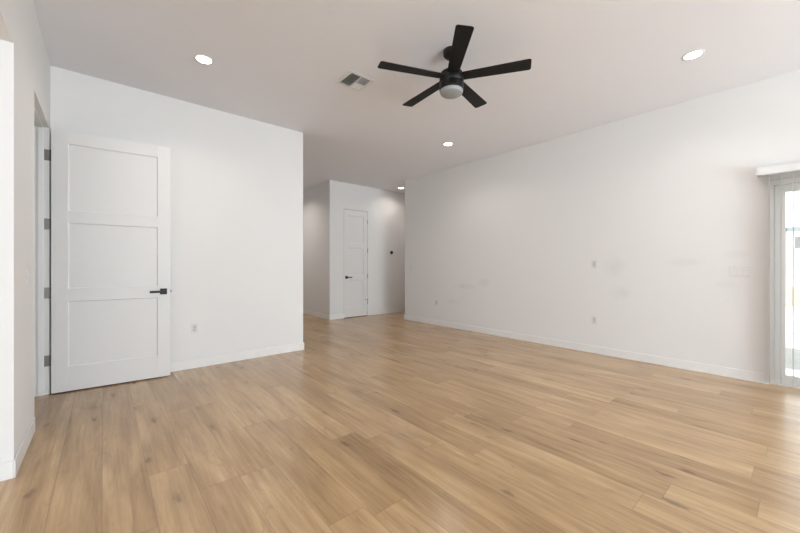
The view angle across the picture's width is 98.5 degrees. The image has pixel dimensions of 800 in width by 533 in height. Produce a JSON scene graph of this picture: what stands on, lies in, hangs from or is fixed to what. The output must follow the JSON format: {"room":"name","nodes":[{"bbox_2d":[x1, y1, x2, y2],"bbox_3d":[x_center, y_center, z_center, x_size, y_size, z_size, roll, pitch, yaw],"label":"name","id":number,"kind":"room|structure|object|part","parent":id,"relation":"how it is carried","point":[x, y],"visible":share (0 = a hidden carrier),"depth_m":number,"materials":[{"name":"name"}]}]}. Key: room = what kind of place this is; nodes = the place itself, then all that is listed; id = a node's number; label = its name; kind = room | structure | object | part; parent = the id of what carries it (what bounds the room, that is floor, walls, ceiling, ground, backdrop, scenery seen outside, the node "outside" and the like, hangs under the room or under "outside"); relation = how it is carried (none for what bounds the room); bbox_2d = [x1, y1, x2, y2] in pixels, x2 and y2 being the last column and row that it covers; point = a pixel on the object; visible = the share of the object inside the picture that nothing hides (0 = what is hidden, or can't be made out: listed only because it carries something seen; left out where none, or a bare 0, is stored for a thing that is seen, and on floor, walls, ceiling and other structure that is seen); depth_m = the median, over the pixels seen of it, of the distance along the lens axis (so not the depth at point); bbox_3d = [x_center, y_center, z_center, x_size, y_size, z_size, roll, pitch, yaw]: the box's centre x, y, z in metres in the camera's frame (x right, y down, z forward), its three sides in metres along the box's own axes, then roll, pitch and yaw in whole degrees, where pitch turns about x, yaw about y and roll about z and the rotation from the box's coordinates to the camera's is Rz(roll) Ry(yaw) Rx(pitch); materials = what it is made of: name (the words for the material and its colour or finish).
{"room":"empty living room","nodes":[
{"label":"empty living room","id":0,"kind":"room"},
{"bbox_2d":[0,0,49,462],"bbox_3d":[-0.166,-0.345,-0.483,0.115,3.051,9.883,0,0,-41],"label":"wall","id":1,"kind":"structure","parent":0,"point":[24,61],"depth_m":2.02,"materials":[{"name":"white paint"}]},
{"bbox_2d":[0,417,34,481],"bbox_3d":[-2.422,1.130,2.153,0.123,0.100,0.723,0,0,-41],"label":"baseboard","id":2,"kind":"structure","parent":1,"relation":"attached to","point":[9,469],"depth_m":1.96,"materials":[{"name":"white paint"}]},
{"bbox_2d":[34,89,49,396],"bbox_3d":[-2.969,-0.048,2.784,0.117,2.456,0.945,0,0,-41],"label":"door frame","id":3,"kind":"structure","parent":1,"relation":"attached to","point":[41,126],"depth_m":3.12,"materials":[{"name":"white paint"}]},
{"bbox_2d":[44,128,171,393],"bbox_3d":[-2.829,-0.046,3.394,0.969,2.428,0.104,0,0,-36],"label":"door","id":4,"kind":"structure","parent":1,"relation":"in","point":[109,292],"depth_m":3.38,"materials":[{"name":"white paint"}]},
{"bbox_3d":[-2.512,0.270,3.570,0.130,0.022,0.014,0,0,-36],"label":"lever","id":5,"kind":"part","parent":4,"relation":"part of","materials":[{"name":"black metal"}]},
{"bbox_3d":[-2.498,0.270,3.640,0.062,0.062,0.009,0,0,-36],"label":"handle","id":6,"kind":"part","parent":4,"relation":"part of","materials":[{"name":"black metal"}]},
{"bbox_2d":[50,65,302,381],"bbox_3d":[-2.352,-0.345,4.077,2.505,3.051,0.115,0,0,-41],"label":"wall","id":7,"kind":"structure","parent":0,"point":[236,182],"depth_m":4.15,"materials":[{"name":"white paint"}]},
{"bbox_2d":[50,342,303,391],"bbox_3d":[-2.342,1.130,4.077,2.517,0.100,0.128,0,0,-41],"label":"baseboard","id":8,"kind":"structure","parent":7,"relation":"attached to","point":[195,363],"depth_m":4.24,"materials":[{"name":"white paint"}]},
{"bbox_2d":[191,323,197,332],"bbox_3d":[-2.372,0.719,3.978,0.070,0.115,0.008,0,0,-41],"label":"wall outlet","id":9,"kind":"object","parent":7,"relation":"attached to","point":[194,326],"visible":1,"depth_m":3.97,"materials":[{"name":"white plastic"}]},
{"bbox_2d":[303,180,404,314],"bbox_3d":[-0.724,-0.345,9.848,4.276,3.051,2.507,0,0,-41],"label":"wall","id":10,"kind":"structure","parent":0,"point":[324,204],"depth_m":8.20,"materials":[{"name":"white paint"}]},
{"bbox_2d":[303,308,404,319],"bbox_3d":[-0.725,1.130,9.839,4.289,0.100,2.520,0,0,-41],"label":"baseboard","id":11,"kind":"structure","parent":10,"relation":"attached to","point":[339,316],"depth_m":8.20,"materials":[{"name":"white paint"}]},
{"bbox_2d":[344,209,367,317],"bbox_3d":[-1.003,-0.051,7.945,0.654,2.434,0.095,0,0,-41],"label":"door","id":12,"kind":"structure","parent":10,"relation":"in","point":[355,222],"depth_m":7.95,"materials":[{"name":"white paint"}]},
{"bbox_2d":[345,209,367,315],"bbox_3d":[-1.052,-0.060,7.994,0.692,2.480,0.111,0,0,-41],"label":"door frame","id":13,"kind":"structure","parent":10,"relation":"attached to","point":[345,209],"depth_m":8.17,"materials":[{"name":"white paint"}]},
{"bbox_2d":[0,311,799,532],"bbox_3d":[0.093,1.180,2.715,12.642,0.001,14.600,0,0,-41],"label":"floor","id":14,"kind":"structure","parent":0,"point":[381,423],"depth_m":2.29,"materials":[{"name":"brown wood"}]},
{"bbox_2d":[33,0,799,192],"bbox_3d":[0.156,-1.931,2.736,12.400,0.120,14.650,0,0,-41],"label":"ceiling","id":15,"kind":"structure","parent":0,"point":[595,63],"depth_m":3.14,"materials":[{"name":"white paint"}]},
{"bbox_2d":[193,54,213,64],"bbox_3d":[-1.778,-1.868,3.124,0.164,0.004,0.164,0,0,-41],"label":"recessed light","id":16,"kind":"object","parent":15,"relation":"in","point":[203,59],"visible":1,"depth_m":3.12,"materials":[{"name":"white plastic"}]},
{"bbox_2d":[336,70,374,91],"bbox_3d":[-0.454,-1.862,3.491,0.290,0.018,0.290,0,0,-41],"label":"ceiling vent","id":17,"kind":"object","parent":15,"relation":"in","point":[353,80],"visible":1,"depth_m":3.48,"materials":[{"name":"white metal"}]},
{"bbox_2d":[443,142,452,145],"bbox_3d":[0.736,-1.868,5.293,0.164,0.004,0.164,0,0,-41],"label":"recessed light","id":18,"kind":"object","parent":15,"relation":"in","point":[445,143],"visible":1,"depth_m":5.28,"materials":[{"name":"white plastic"}]},
{"bbox_2d":[378,24,531,107],"bbox_3d":[0.435,-1.675,3.034,1.261,0.391,1.233,0,0,-41],"label":"ceiling fan","id":19,"kind":"object","parent":15,"relation":"hanging from","point":[451,84],"visible":1,"depth_m":2.90,"materials":[{"name":"black metal"}]},
{"bbox_3d":[0.092,-1.637,2.886,0.552,0.023,0.128,0,0,-18],"label":"blade","id":20,"kind":"part","parent":19,"relation":"part of","materials":[{"name":"black wood"}]},
{"bbox_3d":[0.230,-1.637,3.303,0.128,0.023,0.552,0,0,-36],"label":"blade","id":21,"kind":"part","parent":19,"relation":"part of","materials":[{"name":"black wood"}]},
{"bbox_3d":[0.446,-1.637,2.626,0.128,0.023,0.552,0,0,0],"label":"blade","id":22,"kind":"part","parent":19,"relation":"part of","materials":[{"name":"black wood"}]},
{"bbox_3d":[0.669,-1.637,3.301,0.128,0.023,0.552,0,0,36],"label":"blade","id":23,"kind":"part","parent":19,"relation":"part of","materials":[{"name":"black wood"}]},
{"bbox_3d":[0.803,-1.637,2.882,0.552,0.023,0.128,0,0,18],"label":"blade","id":24,"kind":"part","parent":19,"relation":"part of","materials":[{"name":"black wood"}]},
{"bbox_2d":[681,49,704,60],"bbox_3d":[2.600,-1.868,3.059,0.164,0.004,0.164,0,0,-41],"label":"recessed light","id":25,"kind":"object","parent":15,"relation":"in","point":[694,54],"visible":1,"depth_m":3.06,"materials":[{"name":"white plastic"}]},
{"bbox_2d":[405,69,799,383],"bbox_3d":[3.711,-0.345,3.510,0.150,3.051,10.895,0,0,-41],"label":"wall","id":26,"kind":"structure","parent":0,"point":[664,201],"depth_m":4.38,"materials":[{"name":"white paint"}]},
{"bbox_2d":[404,315,765,383],"bbox_3d":[1.933,1.130,5.573,0.163,0.100,5.473,0,0,-41],"label":"baseboard","id":27,"kind":"structure","parent":26,"relation":"attached to","point":[670,362],"depth_m":4.43,"materials":[{"name":"white paint"}]},
{"bbox_2d":[592,316,596,324],"bbox_3d":[2.624,0.732,4.654,0.008,0.115,0.070,0,0,-41],"label":"wall outlet","id":28,"kind":"object","parent":26,"relation":"attached to","point":[594,318],"visible":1,"depth_m":4.65,"materials":[{"name":"white plastic"}]},
{"bbox_2d":[592,260,596,267],"bbox_3d":[2.625,-0.024,4.654,0.008,0.115,0.070,0,0,-41],"label":"wall jack","id":29,"kind":"object","parent":26,"relation":"attached to","point":[594,262],"visible":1,"depth_m":4.65,"materials":[{"name":"white plastic"}]},
{"bbox_2d":[729,266,750,276],"bbox_3d":[3.537,0.056,3.589,0.010,0.115,0.162,0,0,-41],"label":"light switch","id":30,"kind":"object","parent":26,"relation":"attached to","point":[734,271],"visible":1,"depth_m":3.59,"materials":[{"name":"white plastic"}]},
{"bbox_2d":[757,162,799,386],"bbox_3d":[4.234,0.087,2.704,0.104,2.115,1.992,0,0,-41],"label":"vertical blind","id":31,"kind":"object","parent":26,"relation":"attached to","point":[790,167],"visible":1,"depth_m":3.33,"materials":[{"name":"white plastic"}]},
{"bbox_2d":[770,177,799,388],"bbox_3d":[4.329,0.165,2.788,0.102,2.030,1.835,0,0,-41],"label":"door","id":32,"kind":"structure","parent":26,"relation":"in","point":[787,184],"depth_m":3.44,"materials":[{"name":"white plastic"}]},
{"label":"outside","id":33,"kind":"structure","parent":0,"visible":0},
{"bbox_2d":[786,369,799,376],"bbox_3d":[3.617,1.252,4.420,0.893,0.095,16.000,0,0,-41],"label":"patio","id":34,"kind":"structure","parent":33,"point":[788,371],"depth_m":3.89,"materials":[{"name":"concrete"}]},
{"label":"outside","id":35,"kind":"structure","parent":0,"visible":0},
{"bbox_2d":[786,306,799,349],"bbox_3d":[16.819,1.272,17.062,32.250,0.095,44.000,0,0,-41],"label":"ground","id":36,"kind":"structure","parent":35,"point":[789,309],"depth_m":6.84,"materials":[{"name":"white"}]},
{"bbox_2d":[786,252,799,306],"bbox_3d":[10.690,0.405,11.805,0.240,1.650,36.000,0,0,-41],"label":"wall","id":37,"kind":"structure","parent":36,"relation":"on","point":[789,255],"depth_m":10.36,"materials":[{"name":"white paint"}]},
{"bbox_2d":[786,227,799,251],"bbox_3d":[17.078,-0.125,14.649,5.240,2.700,16.240,0,0,-41],"label":"house","id":38,"kind":"structure","parent":36,"relation":"on","point":[789,230],"depth_m":13.18,"materials":[{"name":"white paint"}]},
{"bbox_3d":[15.518,-0.885,12.613,0.010,0.480,1.440,0,0,-41],"label":"pane","id":39,"kind":"part","parent":38,"relation":"part of","materials":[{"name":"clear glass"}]},
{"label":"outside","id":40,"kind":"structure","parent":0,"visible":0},
{"bbox_2d":[786,348,799,370],"bbox_3d":[4.594,1.275,5.258,1.680,0.090,16.000,0,0,-41],"label":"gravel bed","id":41,"kind":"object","parent":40,"point":[789,352],"depth_m":4.52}
]}

